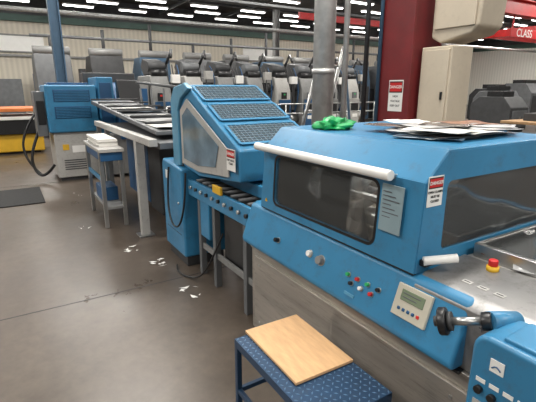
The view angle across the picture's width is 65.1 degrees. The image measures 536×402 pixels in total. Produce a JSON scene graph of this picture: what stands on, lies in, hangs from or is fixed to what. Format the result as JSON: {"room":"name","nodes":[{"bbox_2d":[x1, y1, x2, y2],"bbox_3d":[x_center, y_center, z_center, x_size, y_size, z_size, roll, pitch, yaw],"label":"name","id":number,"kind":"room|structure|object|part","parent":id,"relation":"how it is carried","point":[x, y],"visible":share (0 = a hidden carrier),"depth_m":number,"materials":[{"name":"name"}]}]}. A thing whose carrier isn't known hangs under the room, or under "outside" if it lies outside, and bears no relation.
{"room":"print shop","nodes":[
{"label":"print shop","id":0,"kind":"room"},
{"bbox_2d":[0,20,377,112],"bbox_3d":[-2.639,-9.831,30.130,54.200,6.600,0.200,-9,17,-30],"label":"wall","id":1,"kind":"structure","parent":0,"point":[10,67],"depth_m":26.14,"materials":[{"name":"metal"}]},
{"bbox_2d":[0,50,31,52],"bbox_3d":[-13.628,-8.285,23.353,2.360,0.080,0.080,-9,17,-30],"label":"frame","id":2,"kind":"object","parent":1,"relation":"attached to","point":[0,50],"visible":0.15,"depth_m":23.21,"materials":[{"name":"grey paint"}]},
{"bbox_2d":[0,33,43,51],"bbox_3d":[-13.628,-8.748,23.228,2.360,0.880,0.080,-9,17,-30],"label":"window","id":3,"kind":"structure","parent":1,"relation":"in","point":[0,33],"depth_m":23.15,"materials":[{"name":"glass"}]},
{"bbox_3d":[-13.641,-8.716,23.260,2.200,0.800,0.030,-9,17,-30],"label":"pane","id":4,"kind":"part","parent":3,"relation":"part of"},
{"bbox_2d":[0,54,283,65],"bbox_3d":[-2.632,-9.837,29.920,54.000,0.120,0.150,-9,17,-30],"label":"low girt","id":5,"kind":"object","parent":1,"relation":"attached to","point":[9,55],"visible":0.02,"depth_m":24.56,"materials":[{"name":"grey paint"}]},
{"bbox_2d":[0,13,377,46],"bbox_3d":[-2.619,-11.730,29.391,54.000,0.350,0.200,-9,17,-30],"label":"girt","id":6,"kind":"object","parent":1,"relation":"attached to","point":[3,16],"visible":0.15,"depth_m":26.70,"materials":[{"name":"metal"}]},
{"bbox_2d":[0,0,529,46],"bbox_3d":[6.234,-8.705,15.299,54.000,1.100,34.000,-9,17,-30],"label":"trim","id":7,"kind":"structure","parent":1,"relation":"attached to","point":[101,8],"depth_m":27.43,"materials":[{"name":"metal"}]},
{"bbox_3d":[29.190,-12.358,28.936,0.100,1.100,34.000,-9,17,-30],"label":"girt panel","id":8,"kind":"part","parent":7,"relation":"part of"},
{"bbox_3d":[-0.511,-10.373,31.146,3.160,0.080,0.080,-9,17,-30],"label":"frame","id":9,"kind":"object","parent":1,"relation":"attached to","visible":0},
{"bbox_2d":[243,48,271,59],"bbox_3d":[-0.524,-10.803,31.053,3.000,0.800,0.030,-9,17,-30],"label":"pane","id":10,"kind":"object","parent":9,"relation":"on","point":[253,54],"visible":0.43,"depth_m":30.77,"materials":[{"name":"glass"}]},
{"bbox_2d":[0,104,535,401],"bbox_3d":[6.267,-2.800,17.023,54.200,0.200,34.200,-9,17,-30],"label":"floor","id":11,"kind":"structure","parent":0,"point":[158,342],"depth_m":3.16,"materials":[{"name":"concrete"}]},
{"bbox_2d":[0,106,44,153],"bbox_3d":[-7.795,-1.691,10.311,4.150,1.130,1.600,-9,17,-30],"label":"bench","id":12,"kind":"object","parent":11,"relation":"on","point":[12,126],"visible":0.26,"depth_m":10.50,"materials":[{"name":"paint"}]},
{"bbox_3d":[-7.726,-2.193,10.159,4.050,0.080,1.500,-9,17,-30],"label":"orange rail","id":13,"kind":"part","parent":12,"relation":"part of","materials":[{"name":"metal"}]},
{"bbox_2d":[0,187,45,207],"bbox_3d":[-4.247,0.006,6.127,1.700,0.018,1.150,-9,17,-30],"label":"anti-fatigue mat","id":14,"kind":"object","parent":11,"relation":"on","point":[33,195],"visible":1,"depth_m":6.32,"materials":[{"name":"rubber"}]},
{"bbox_2d":[0,69,85,113],"bbox_3d":[1.044,-8.276,31.858,37.800,2.700,0.700,-9,17,-30],"label":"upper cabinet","id":15,"kind":"object","parent":11,"relation":"on","point":[11,90],"visible":0.03,"depth_m":22.66,"materials":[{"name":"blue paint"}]},
{"bbox_2d":[46,0,58,82],"bbox_3d":[-4.736,-4.037,9.078,0.030,6.300,0.220,-9,17,-30],"label":"flange","id":16,"kind":"object","parent":11,"relation":"on","point":[47,1],"visible":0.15,"depth_m":9.16,"materials":[{"name":"blue metal"}]},
{"bbox_2d":[22,73,143,180],"bbox_3d":[-3.418,-1.472,8.005,2.307,1.900,1.677,-9,17,-30],"label":"machine","id":17,"kind":"object","parent":11,"relation":"on","point":[65,112],"visible":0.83,"depth_m":7.42,"materials":[{"name":"grey paint"}]},
{"bbox_3d":[-3.858,-1.500,7.144,0.120,0.400,0.020,-9,17,-30],"label":"pod panel","id":18,"kind":"part","parent":17,"relation":"part of","materials":[{"name":"black plastic"}]},
{"bbox_2d":[44,82,87,84],"bbox_3d":[-3.660,-2.119,7.603,0.650,0.040,0.600,-9,17,-30],"label":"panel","id":19,"kind":"object","parent":17,"relation":"attached to","point":[48,83],"depth_m":7.34,"materials":[{"name":"blue paint"}]},
{"bbox_3d":[-3.365,-1.805,7.200,0.580,0.200,0.010,-9,17,-30],"label":"vent panel","id":20,"kind":"part","parent":17,"relation":"part of","materials":[{"name":"blue paint"}]},
{"bbox_3d":[-3.365,-1.534,7.273,0.580,0.200,0.010,-9,17,-30],"label":"vent panel","id":21,"kind":"part","parent":17,"relation":"part of","materials":[{"name":"blue paint"}]},
{"bbox_3d":[-2.940,-1.792,7.654,0.200,0.700,0.015,-9,17,-30],"label":"tall box panel","id":22,"kind":"part","parent":17,"relation":"part of","materials":[{"name":"blue paint"}]},
{"bbox_2d":[83,140,128,227],"bbox_3d":[-2.040,-0.247,5.289,0.280,0.940,1.030,-9,17,-30],"label":"table","id":23,"kind":"object","parent":11,"relation":"on","point":[106,193],"visible":0.87,"depth_m":5.02,"materials":[{"name":"grey paint"}]},
{"bbox_3d":[-2.367,-0.311,5.605,0.044,0.900,0.044,-9,17,-30],"label":"leg","id":24,"kind":"part","parent":23,"relation":"part of","materials":[{"name":"metal"}]},
{"bbox_3d":[-2.137,-0.335,5.210,0.020,0.050,0.920,-9,17,-30],"label":"rail","id":25,"kind":"part","parent":23,"relation":"part of","materials":[{"name":"metal"}]},
{"bbox_2d":[86,133,117,146],"bbox_3d":[-2.070,-0.761,5.219,0.235,0.087,0.740,-9,17,-30],"label":"paper stack","id":26,"kind":"object","parent":23,"relation":"on","point":[100,139],"visible":1,"depth_m":4.97,"materials":[{"name":"paper"}]},
{"bbox_3d":[-1.906,-0.117,4.881,0.044,0.900,0.044,-9,17,-30],"label":"leg","id":27,"kind":"part","parent":23,"relation":"part of","materials":[{"name":"metal"}]},
{"bbox_3d":[-2.180,-0.341,5.716,0.044,0.900,0.044,-9,17,-30],"label":"leg","id":28,"kind":"part","parent":23,"relation":"part of","materials":[{"name":"metal"}]},
{"bbox_2d":[93,191,123,209],"bbox_3d":[-2.034,-0.022,5.359,0.220,0.030,0.920,-9,17,-30],"label":"shelf","id":29,"kind":"object","parent":23,"relation":"attached to","point":[113,203],"depth_m":5.15,"materials":[{"name":"metal"}]},
{"bbox_3d":[-1.719,-0.147,4.992,0.044,0.900,0.044,-9,17,-30],"label":"leg","id":30,"kind":"part","parent":23,"relation":"part of","materials":[{"name":"metal"}]},
{"bbox_2d":[0,266,226,320],"bbox_3d":[10.405,-1.107,10.314,54.000,0.002,0.010,-9,17,-30],"label":"joint","id":31,"kind":"object","parent":11,"relation":"on","point":[226,266],"depth_m":3.33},
{"bbox_2d":[91,81,175,237],"bbox_3d":[-1.755,-0.803,5.856,0.970,1.720,3.850,-9,17,-30],"label":"table","id":32,"kind":"object","parent":11,"relation":"on","point":[148,134],"visible":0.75,"depth_m":5.16,"materials":[{"name":"grey paint"}]},
{"bbox_3d":[-2.533,-0.611,6.415,0.060,1.060,0.060,-9,17,-30],"label":"support leg","id":33,"kind":"part","parent":32,"relation":"part of","materials":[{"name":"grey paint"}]},
{"bbox_3d":[-2.218,-0.479,5.922,0.060,1.060,0.060,-9,17,-30],"label":"support leg","id":34,"kind":"part","parent":32,"relation":"part of","materials":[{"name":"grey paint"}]},
{"bbox_3d":[-1.384,-0.130,4.620,0.090,1.060,0.090,-9,17,-30],"label":"post","id":35,"kind":"part","parent":32,"relation":"part of","materials":[{"name":"metal"}]},
{"bbox_3d":[-1.484,-1.637,5.957,0.040,0.040,2.803,-9,20,-30],"label":"rail","id":36,"kind":"part","parent":32,"relation":"part of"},
{"bbox_2d":[180,286,199,297],"bbox_3d":[-0.635,0.737,3.401,0.162,0.010,0.217,-4,16,-15],"label":"paper scraps","id":37,"kind":"object","parent":11,"relation":"on","point":[186,287],"visible":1,"depth_m":3.43,"materials":[{"name":"paper"}]},
{"bbox_2d":[29,24,377,118],"bbox_3d":[-0.538,-5.321,18.317,17.000,3.800,1.430,-9,17,-30],"label":"press","id":38,"kind":"object","parent":11,"relation":"on","point":[99,60],"visible":0.17,"depth_m":15.35,"materials":[{"name":"grey paint"}]},
{"bbox_2d":[162,83,298,314],"bbox_3d":[-0.318,-0.145,3.545,0.819,1.645,1.710,-9,17,-30],"label":"industrial machine","id":39,"kind":"object","parent":11,"relation":"on","point":[213,179],"visible":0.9,"depth_m":3.32,"materials":[{"name":"blue paint"}]},
{"bbox_3d":[-0.573,0.289,3.675,0.050,0.740,0.050,-9,17,-30],"label":"leg","id":40,"kind":"part","parent":39,"relation":"part of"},
{"bbox_3d":[-0.433,0.142,3.567,0.230,0.320,0.180,-9,17,-30],"label":"motor","id":41,"kind":"part","parent":39,"relation":"part of","materials":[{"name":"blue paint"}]},
{"bbox_3d":[-0.416,0.355,3.428,0.050,0.740,0.050,-9,17,-30],"label":"leg","id":42,"kind":"part","parent":39,"relation":"part of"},
{"bbox_3d":[-0.252,-0.278,2.852,0.002,0.150,0.130,-9,17,-30],"label":"sign plate","id":43,"kind":"part","parent":39,"relation":"part of","materials":[{"name":"white plastic"}]},
{"bbox_2d":[171,83,290,182],"bbox_3d":[-0.245,-0.580,3.432,0.690,0.745,1.240,-9,17,-30],"label":"hood","id":44,"kind":"object","parent":39,"relation":"attached to","point":[216,129],"depth_m":3.23,"materials":[{"name":"blue paint"}]},
{"bbox_3d":[-0.144,0.470,3.000,0.050,0.740,0.050,-9,17,-30],"label":"leg","id":45,"kind":"part","parent":39,"relation":"part of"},
{"bbox_2d":[137,48,374,125],"bbox_3d":[-0.349,-2.821,11.832,7.580,2.526,2.200,-9,17,-30],"label":"press","id":46,"kind":"object","parent":11,"relation":"on","point":[290,94],"visible":0.39,"depth_m":11.35,"materials":[{"name":"grey paint"}]},
{"bbox_3d":[-2.413,-3.441,10.139,0.070,0.444,0.070,30,22,10],"label":"hoist arm","id":47,"kind":"part","parent":46,"relation":"part of","materials":[{"name":"black plastic"}]},
{"bbox_3d":[-1.680,-3.558,10.575,0.070,0.444,0.070,30,22,10],"label":"hoist arm","id":48,"kind":"part","parent":46,"relation":"part of","materials":[{"name":"black plastic"}]},
{"bbox_3d":[-0.948,-3.674,11.010,0.070,0.444,0.070,30,22,10],"label":"hoist arm","id":49,"kind":"part","parent":46,"relation":"part of","materials":[{"name":"black plastic"}]},
{"bbox_3d":[0.502,-2.567,11.129,6.650,0.036,0.036,-9,17,-30],"label":"handrail","id":50,"kind":"part","parent":46,"relation":"part of","materials":[{"name":"metal"}]},
{"bbox_3d":[0.634,-2.893,12.153,0.340,0.500,0.030,-9,17,-30],"label":"guard panel","id":51,"kind":"part","parent":46,"relation":"part of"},
{"bbox_3d":[0.502,-2.326,11.194,6.650,0.036,0.036,-9,17,-30],"label":"handrail","id":52,"kind":"part","parent":46,"relation":"part of","materials":[{"name":"metal"}]},
{"bbox_2d":[272,4,275,55],"bbox_3d":[0.357,-8.310,25.031,0.030,6.300,0.300,-9,17,-30],"label":"flange","id":53,"kind":"object","parent":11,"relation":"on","point":[274,10],"visible":0.23,"depth_m":24.57,"materials":[{"name":"grey paint"}]},
{"bbox_2d":[235,335,391,401],"bbox_3d":[0.159,0.914,1.829,0.351,0.487,0.631,-9,17,-30],"label":"step stool","id":54,"kind":"object","parent":11,"relation":"on","point":[349,382],"visible":0.51,"depth_m":1.66,"materials":[{"name":"metal"}]},
{"bbox_3d":[-0.139,0.875,1.997,0.025,0.475,0.025,-9,17,-30],"label":"leg","id":55,"kind":"part","parent":54,"relation":"part of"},
{"bbox_2d":[245,314,352,384],"bbox_3d":[0.126,0.643,1.872,0.290,0.013,0.425,-9,17,-29],"label":"wooden board","id":56,"kind":"object","parent":54,"relation":"on","point":[303,354],"visible":1,"depth_m":1.84,"materials":[{"name":"brown wood"}]},
{"bbox_2d":[301,47,350,125],"bbox_3d":[0.702,-0.922,5.568,0.452,2.112,1.006,-14,21,-43],"label":"step ladder","id":57,"kind":"object","parent":11,"relation":"on","point":[338,66],"visible":0.09,"depth_m":5.37,"materials":[{"name":"metal"}]},
{"bbox_3d":[0.439,-0.918,5.551,0.042,2.189,0.044,-15,37,-44],"label":"rail","id":58,"kind":"part","parent":57,"relation":"part of","materials":[{"name":"metal"}]},
{"bbox_3d":[0.760,-0.969,5.742,0.042,2.185,0.044,-11,35,-36],"label":"rail","id":59,"kind":"part","parent":57,"relation":"part of","materials":[{"name":"metal"}]},
{"bbox_3d":[1.068,-0.889,5.443,0.036,2.119,0.034,0,13,31],"label":"leg","id":60,"kind":"part","parent":57,"relation":"part of","materials":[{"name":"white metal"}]},
{"bbox_2d":[311,0,371,124],"bbox_3d":[0.753,-2.705,4.108,0.580,6.300,0.249,5,16,18],"label":"pipes","id":61,"kind":"object","parent":11,"relation":"on","point":[325,11],"visible":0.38,"depth_m":4.40,"materials":[{"name":"metal"}]},
{"bbox_2d":[243,121,535,401],"bbox_3d":[0.893,0.403,2.001,1.327,1.385,2.300,-9,17,-30],"label":"machine","id":62,"kind":"object","parent":11,"relation":"on","point":[415,258],"visible":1,"depth_m":1.73,"materials":[{"name":"metal"}]},
{"bbox_3d":[0.247,0.285,2.020,0.025,0.040,0.040,13,6,-34],"label":"selector knob","id":63,"kind":"part","parent":62,"relation":"part of","materials":[{"name":"grey paint"}]},
{"bbox_2d":[312,115,356,129],"bbox_3d":[0.365,-0.430,2.294,0.268,0.074,0.225,-9,17,-30],"label":"plastic bag","id":64,"kind":"object","parent":62,"relation":"on","point":[330,122],"visible":1,"depth_m":2.24,"materials":[{"name":"plastic"}]},
{"bbox_3d":[0.354,0.410,1.843,0.005,0.013,0.060,13,6,-34],"label":"maker mark plate","id":65,"kind":"part","parent":62,"relation":"part of","materials":[{"name":"blue paint"}]},
{"bbox_3d":[0.310,0.751,2.142,0.016,0.500,1.490,-9,17,-30],"label":"panel","id":66,"kind":"part","parent":62,"relation":"part of","materials":[{"name":"metal"}]},
{"bbox_3d":[0.518,0.032,2.064,0.339,0.210,0.020,-9,17,-30],"label":"arm","id":67,"kind":"part","parent":62,"relation":"part of","materials":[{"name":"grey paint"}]},
{"bbox_3d":[0.351,-0.064,2.054,0.030,0.020,1.040,-9,17,-30],"label":"rail","id":68,"kind":"part","parent":62,"relation":"part of","materials":[{"name":"metal"}]},
{"bbox_3d":[0.480,0.032,1.639,0.004,0.190,0.110,-5,16,-31],"label":"instruction plate","id":69,"kind":"part","parent":62,"relation":"part of","materials":[{"name":"paper"}]},
{"bbox_2d":[261,121,535,273],"bbox_3d":[0.688,-0.136,2.237,1.002,0.465,1.160,-9,17,-30],"label":"hood","id":70,"kind":"object","parent":62,"relation":"attached to","point":[443,197],"depth_m":1.79,"materials":[{"name":"blue paint"}]},
{"bbox_3d":[0.615,-0.036,1.544,0.085,0.115,0.002,-9,17,-30],"label":"sign plate","id":71,"kind":"part","parent":62,"relation":"part of","materials":[{"name":"white plastic"}]},
{"bbox_2d":[364,119,521,140],"bbox_3d":[0.838,-0.368,2.098,0.761,0.050,0.675,-9,17,-30],"label":"printed sheets","id":72,"kind":"object","parent":62,"relation":"on","point":[446,130],"visible":1,"depth_m":1.96,"materials":[{"name":"paper"}]},
{"bbox_2d":[364,122,411,127],"bbox_3d":[0.632,-0.388,2.137,0.168,0.008,0.233,-13,20,-40],"label":"magazine","id":73,"kind":"object","parent":72,"relation":"on","point":[408,124],"depth_m":2.13,"materials":[{"name":"paper"}]},
{"bbox_2d":[387,128,429,132],"bbox_3d":[0.681,-0.339,2.011,0.182,0.007,0.161,13,20,40],"label":"magazine","id":74,"kind":"object","parent":72,"relation":"on","point":[397,130],"depth_m":1.96,"materials":[{"name":"paper"}]},
{"bbox_2d":[384,119,439,123],"bbox_3d":[0.755,-0.423,2.230,0.204,0.011,0.267,-1,15,-4],"label":"magazine","id":75,"kind":"object","parent":72,"relation":"on","point":[412,121],"depth_m":2.24,"materials":[{"name":"paper"}]},
{"bbox_2d":[400,122,452,127],"bbox_3d":[0.762,-0.365,2.021,0.180,0.008,0.232,-6,16,-20],"label":"magazine","id":76,"kind":"object","parent":72,"relation":"on","point":[417,124],"depth_m":2.01,"materials":[{"name":"paper"}]},
{"bbox_2d":[406,132,449,134],"bbox_3d":[0.742,-0.328,1.986,0.202,0.009,0.209,-3,15,-10],"label":"magazine","id":77,"kind":"object","parent":72,"relation":"on","point":[407,133],"depth_m":1.91,"materials":[{"name":"paper"}]},
{"bbox_2d":[393,132,469,140],"bbox_3d":[0.738,-0.294,1.890,0.289,0.008,0.243,9,17,30],"label":"magazine","id":78,"kind":"object","parent":72,"relation":"on","point":[421,135],"depth_m":1.85,"materials":[{"name":"paper"}]},
{"bbox_2d":[400,127,481,133],"bbox_3d":[0.760,-0.315,1.857,0.232,0.008,0.274,-13,19,-39],"label":"magazine","id":79,"kind":"object","parent":72,"relation":"on","point":[415,130],"depth_m":1.88,"materials":[{"name":"paper"}]},
{"bbox_2d":[404,132,478,138],"bbox_3d":[0.770,-0.301,1.899,0.185,0.007,0.285,-5,16,-19],"label":"magazine","id":80,"kind":"object","parent":72,"relation":"on","point":[432,135],"depth_m":1.85,"materials":[{"name":"paper"}]},
{"bbox_2d":[418,122,471,126],"bbox_3d":[0.858,-0.370,2.030,0.220,0.008,0.167,9,17,29],"label":"magazine","id":81,"kind":"object","parent":72,"relation":"on","point":[440,124],"depth_m":2.01,"materials":[{"name":"paper"}]},
{"bbox_2d":[432,120,497,124],"bbox_3d":[1.034,-0.409,2.195,0.243,0.009,0.228,-3,15,-12],"label":"magazine","id":82,"kind":"object","parent":72,"relation":"on","point":[474,122],"depth_m":2.19,"materials":[{"name":"paper"}]},
{"bbox_2d":[438,132,499,135],"bbox_3d":[0.912,-0.320,1.943,0.213,0.009,0.230,-10,18,-32],"label":"magazine","id":83,"kind":"object","parent":72,"relation":"on","point":[476,133],"depth_m":1.85,"materials":[{"name":"paper"}]},
{"bbox_2d":[464,130,503,134],"bbox_3d":[0.886,-0.325,1.927,0.221,0.008,0.271,-9,18,-31],"label":"magazine","id":84,"kind":"object","parent":72,"relation":"on","point":[471,132],"depth_m":1.84,"materials":[{"name":"paper"}]},
{"bbox_2d":[452,126,516,129],"bbox_3d":[1.028,-0.375,2.103,0.254,0.008,0.293,-5,16,-17],"label":"magazine","id":85,"kind":"object","parent":72,"relation":"on","point":[470,127],"depth_m":2.01,"materials":[{"name":"paper"}]},
{"bbox_2d":[470,123,515,127],"bbox_3d":[1.103,-0.373,2.066,0.197,0.009,0.182,9,18,31],"label":"magazine","id":86,"kind":"object","parent":72,"relation":"on","point":[473,125],"depth_m":2.04,"materials":[{"name":"paper"}]},
{"bbox_2d":[468,126,521,129],"bbox_3d":[1.061,-0.355,2.016,0.174,0.010,0.247,-3,15,-10],"label":"magazine","id":87,"kind":"object","parent":72,"relation":"on","point":[474,127],"depth_m":1.97,"materials":[{"name":"paper"}]},
{"bbox_2d":[484,129,516,134],"bbox_3d":[1.088,-0.347,2.102,0.200,0.009,0.220,-7,17,-25],"label":"magazine","id":88,"kind":"object","parent":72,"relation":"on","point":[484,129],"depth_m":2.06,"materials":[{"name":"paper"}]},
{"bbox_3d":[0.716,0.290,1.509,0.025,0.002,0.035,-9,17,-30],"label":"icon plate","id":89,"kind":"part","parent":62,"relation":"part of","materials":[{"name":"grey paint"}]},
{"bbox_3d":[0.944,0.485,1.272,0.300,0.284,1.010,-9,17,-30],"label":"plate","id":90,"kind":"part","parent":62,"relation":"part of","materials":[{"name":"metal"}]},
{"bbox_3d":[0.748,0.303,1.460,0.025,0.002,0.035,-9,17,-30],"label":"icon plate","id":91,"kind":"part","parent":62,"relation":"part of","materials":[{"name":"grey paint"}]},
{"bbox_3d":[0.637,0.464,1.168,0.003,0.040,0.040,-9,17,-30],"label":"pictogram plate","id":92,"kind":"part","parent":62,"relation":"part of","materials":[{"name":"white plastic"}]},
{"bbox_3d":[0.779,0.316,1.410,0.025,0.002,0.035,-9,17,-30],"label":"icon plate","id":93,"kind":"part","parent":62,"relation":"part of","materials":[{"name":"grey paint"}]},
{"bbox_3d":[1.098,0.300,1.339,0.024,0.058,0.940,-9,17,-30],"label":"rail","id":94,"kind":"part","parent":62,"relation":"part of","materials":[{"name":"metal"}]},
{"bbox_3d":[0.796,0.409,1.066,0.140,0.015,0.320,-9,17,-30],"label":"drive box lid","id":95,"kind":"part","parent":62,"relation":"part of","materials":[{"name":"blue paint"}]},
{"bbox_2d":[377,0,418,120],"bbox_3d":[1.250,-2.620,3.789,0.030,6.300,0.420,-9,17,-30],"label":"flange","id":96,"kind":"object","parent":11,"relation":"on","point":[400,16],"visible":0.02,"depth_m":4.06,"materials":[{"name":"red metal"}]},
{"bbox_2d":[373,0,384,121],"bbox_3d":[1.126,-2.655,3.919,0.040,6.300,0.040,-9,17,-30],"label":"conduit","id":97,"kind":"object","parent":96,"relation":"attached to","point":[382,10],"visible":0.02,"depth_m":4.23,"materials":[{"name":"blue metal"}]},
{"bbox_2d":[387,80,403,111],"bbox_3d":[1.261,-1.041,4.158,0.002,0.300,0.180,-9,17,-30],"label":"sign plate","id":98,"kind":"object","parent":96,"relation":"attached to","point":[391,97],"visible":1,"depth_m":4.17,"materials":[{"name":"plastic"}]},
{"bbox_2d":[389,81,402,92],"bbox_3d":[1.259,-1.122,4.135,0.001,0.108,0.166,-9,17,-30],"label":"header","id":99,"kind":"object","parent":98,"relation":"attached to","point":[390,81],"depth_m":4.13,"materials":[{"name":"plastic"}]},
{"bbox_2d":[390,83,401,90],"bbox_3d":[1.259,-1.122,4.135,0.001,0.084,0.151,-9,17,-30],"label":"sign","id":100,"kind":"object","parent":98,"relation":"attached to","point":[398,88],"depth_m":4.13,"materials":[{"name":"plastic"}]},
{"bbox_2d":[416,45,472,121],"bbox_3d":[1.653,-0.472,4.140,0.330,1.970,0.330,-9,17,-30],"label":"tall cabinet","id":101,"kind":"object","parent":11,"relation":"on","point":[445,70],"visible":0.52,"depth_m":3.86,"materials":[{"name":"beige metal"}]},
{"bbox_3d":[1.531,-1.009,3.920,0.015,0.760,0.290,-9,17,-30],"label":"cabinet door","id":102,"kind":"part","parent":101,"relation":"part of","materials":[{"name":"metal"}]},
{"bbox_2d":[432,0,506,44],"bbox_3d":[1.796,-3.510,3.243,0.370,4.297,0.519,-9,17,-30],"label":"junction box","id":103,"kind":"object","parent":101,"relation":"on","point":[461,22],"visible":1,"depth_m":3.64,"materials":[{"name":"metal"}]},
{"bbox_3d":[1.637,-1.891,3.599,0.020,0.750,0.400,-9,17,-30],"label":"box lid","id":104,"kind":"part","parent":103,"relation":"part of","materials":[{"name":"metal"}]},
{"bbox_2d":[466,84,512,119],"bbox_3d":[11.424,-5.005,21.387,1.600,1.800,1.650,-9,17,-30],"label":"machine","id":105,"kind":"object","parent":11,"relation":"on","point":[472,95],"visible":0.22,"depth_m":21.25,"materials":[{"name":"metal"}]},
{"bbox_2d":[473,86,518,100],"bbox_3d":[10.035,-4.158,18.420,1.400,1.700,1.450,-9,17,-30],"label":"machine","id":106,"kind":"object","parent":11,"relation":"on","point":[489,88],"visible":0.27,"depth_m":18.11,"materials":[{"name":"metal"}]},
{"bbox_2d":[469,91,527,131],"bbox_3d":[8.894,-3.454,16.180,1.200,1.500,1.650,-9,17,-30],"label":"machine","id":107,"kind":"object","parent":11,"relation":"on","point":[497,106],"visible":0.72,"depth_m":15.73,"materials":[{"name":"grey metal"}]},
{"bbox_3d":[9.308,-3.042,15.594,0.960,0.606,0.030,-9,17,-30],"label":"door","id":108,"kind":"part","parent":107,"relation":"part of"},
{"bbox_2d":[500,113,535,131],"bbox_3d":[6.691,-1.497,9.742,2.000,1.050,1.600,-9,17,-30],"label":"bench","id":109,"kind":"object","parent":11,"relation":"on","point":[529,118],"visible":0.49,"depth_m":9.59,"materials":[{"name":"brown wood"}]},
{"bbox_2d":[506,80,535,112],"bbox_3d":[15.645,-6.338,25.783,2.000,2.100,2.050,-9,17,-30],"label":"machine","id":110,"kind":"object","parent":11,"relation":"on","point":[526,89],"visible":0.52,"depth_m":24.77,"materials":[{"name":"metal"}]},
{"bbox_3d":[16.163,-5.771,25.062,1.600,0.978,0.030,-9,17,-30],"label":"door","id":111,"kind":"part","parent":110,"relation":"part of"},
{"bbox_3d":[-4.655,-1.021,9.937,0.229,0.030,0.229,-9,17,-30],"label":"base plate","id":112,"kind":"object","parent":11,"relation":"on","visible":0},
{"bbox_2d":[49,0,65,82],"bbox_3d":[-4.655,-4.049,9.126,0.160,6.300,0.040,-9,17,-30],"label":"web","id":113,"kind":"object","parent":112,"relation":"on","point":[52,3],"visible":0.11,"depth_m":9.25,"materials":[{"name":"blue metal"}]},
{"bbox_2d":[56,0,67,82],"bbox_3d":[-4.574,-4.062,9.174,0.030,6.300,0.220,-9,17,-30],"label":"flange","id":114,"kind":"object","parent":112,"relation":"on","point":[57,2],"visible":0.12,"depth_m":9.23,"materials":[{"name":"blue metal"}]},
{"bbox_3d":[0.472,-5.300,25.911,0.312,0.030,0.312,-9,17,-30],"label":"base plate","id":115,"kind":"object","parent":11,"relation":"on","visible":0},
{"bbox_2d":[276,4,277,55],"bbox_3d":[0.472,-8.328,25.099,0.240,6.300,0.040,-9,17,-30],"label":"web","id":116,"kind":"object","parent":115,"relation":"on","point":[276,4],"visible":0.21,"depth_m":24.68,"materials":[{"name":"grey paint"}]},
{"bbox_2d":[278,4,279,56],"bbox_3d":[0.587,-8.347,25.168,0.030,6.300,0.300,-9,17,-30],"label":"flange","id":117,"kind":"object","parent":115,"relation":"on","point":[278,4],"visible":0.32,"depth_m":24.56,"materials":[{"name":"grey paint"}]},
{"bbox_3d":[1.416,0.382,4.699,0.437,0.030,0.437,-9,17,-30],"label":"base plate","id":118,"kind":"object","parent":11,"relation":"on","visible":0},
{"bbox_2d":[408,0,438,119],"bbox_3d":[1.516,-2.604,3.731,0.360,6.300,0.020,-9,17,-30],"label":"web","id":119,"kind":"object","parent":118,"relation":"on","point":[426,8],"visible":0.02,"depth_m":3.99,"materials":[{"name":"red metal"}]},
{"bbox_2d":[108,0,530,29],"bbox_3d":[6.267,-9.369,15.263,54.200,0.200,34.200,-9,17,-30],"label":"ceiling","id":120,"kind":"structure","parent":0,"point":[355,8],"depth_m":26.84,"materials":[{"name":"metal"}]},
{"bbox_2d":[273,0,300,3],"label":"ceiling lights","id":121,"kind":"object","parent":120,"relation":"hanging from","point":[286,1],"depth_m":21.87,"materials":[{"name":"white plastic"}]},
{"bbox_2d":[92,0,535,30],"bbox_3d":[6.234,-8.995,15.221,54.000,0.400,34.000,-9,17,-30],"label":"roof truss","id":122,"kind":"object","parent":120,"relation":"attached to","point":[377,2],"visible":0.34,"depth_m":25.72,"materials":[{"name":"metal"}]},
{"bbox_2d":[62,0,118,7],"label":"ceiling lights","id":123,"kind":"object","parent":122,"relation":"hanging from","point":[93,1],"depth_m":22.50,"materials":[{"name":"white plastic"}]},
{"bbox_2d":[118,0,272,24],"label":"ceiling lights","id":124,"kind":"object","parent":122,"relation":"hanging from","point":[215,12],"depth_m":24.68,"materials":[{"name":"white plastic"}]},
{"bbox_2d":[0,0,535,52],"bbox_3d":[3.591,-9.242,19.603,54.000,1.890,8.090,-9,17,-30],"label":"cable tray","id":125,"kind":"object","parent":122,"relation":"hanging from","point":[236,2],"visible":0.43,"depth_m":18.94,"materials":[{"name":"metal"}]},
{"bbox_2d":[199,0,379,20],"bbox_3d":[3.563,-8.767,19.779,54.000,0.100,0.400,-9,17,-30],"label":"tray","id":126,"kind":"object","parent":125,"relation":"on","point":[237,2],"depth_m":17.75,"materials":[{"name":"metal"}]},
{"bbox_2d":[280,13,309,27],"label":"ceiling lights","id":127,"kind":"object","parent":122,"relation":"hanging from","point":[284,14],"depth_m":27.99,"materials":[{"name":"white plastic"}]},
{"bbox_2d":[350,25,364,32],"label":"ceiling lights","id":128,"kind":"object","parent":122,"relation":"hanging from","point":[351,26],"depth_m":31.35,"materials":[{"name":"white plastic"}]},
{"bbox_2d":[351,0,366,12],"label":"ceiling lights","id":129,"kind":"object","parent":120,"relation":"hanging from","point":[352,1],"depth_m":22.14,"materials":[{"name":"white plastic"}]},
{"bbox_2d":[298,0,535,42],"bbox_3d":[10.482,-9.807,23.663,36.000,2.700,12.200,-9,17,-30],"label":"crane","id":130,"kind":"object","parent":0,"point":[526,9],"visible":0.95,"depth_m":17.43,"materials":[{"name":"red paint"}]},
{"bbox_2d":[467,47,535,103],"bbox_3d":[29.318,-9.722,29.724,0.200,6.600,34.000,-9,17,-30],"label":"wall","id":131,"kind":"structure","parent":0,"point":[497,66],"depth_m":40.38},
{"bbox_2d":[473,43,535,51],"bbox_3d":[29.148,-11.651,29.098,0.200,0.350,34.000,-9,17,-30],"label":"girt end","id":132,"kind":"object","parent":131,"relation":"attached to","point":[531,45],"depth_m":39.00,"materials":[{"name":"metal"}]}
]}

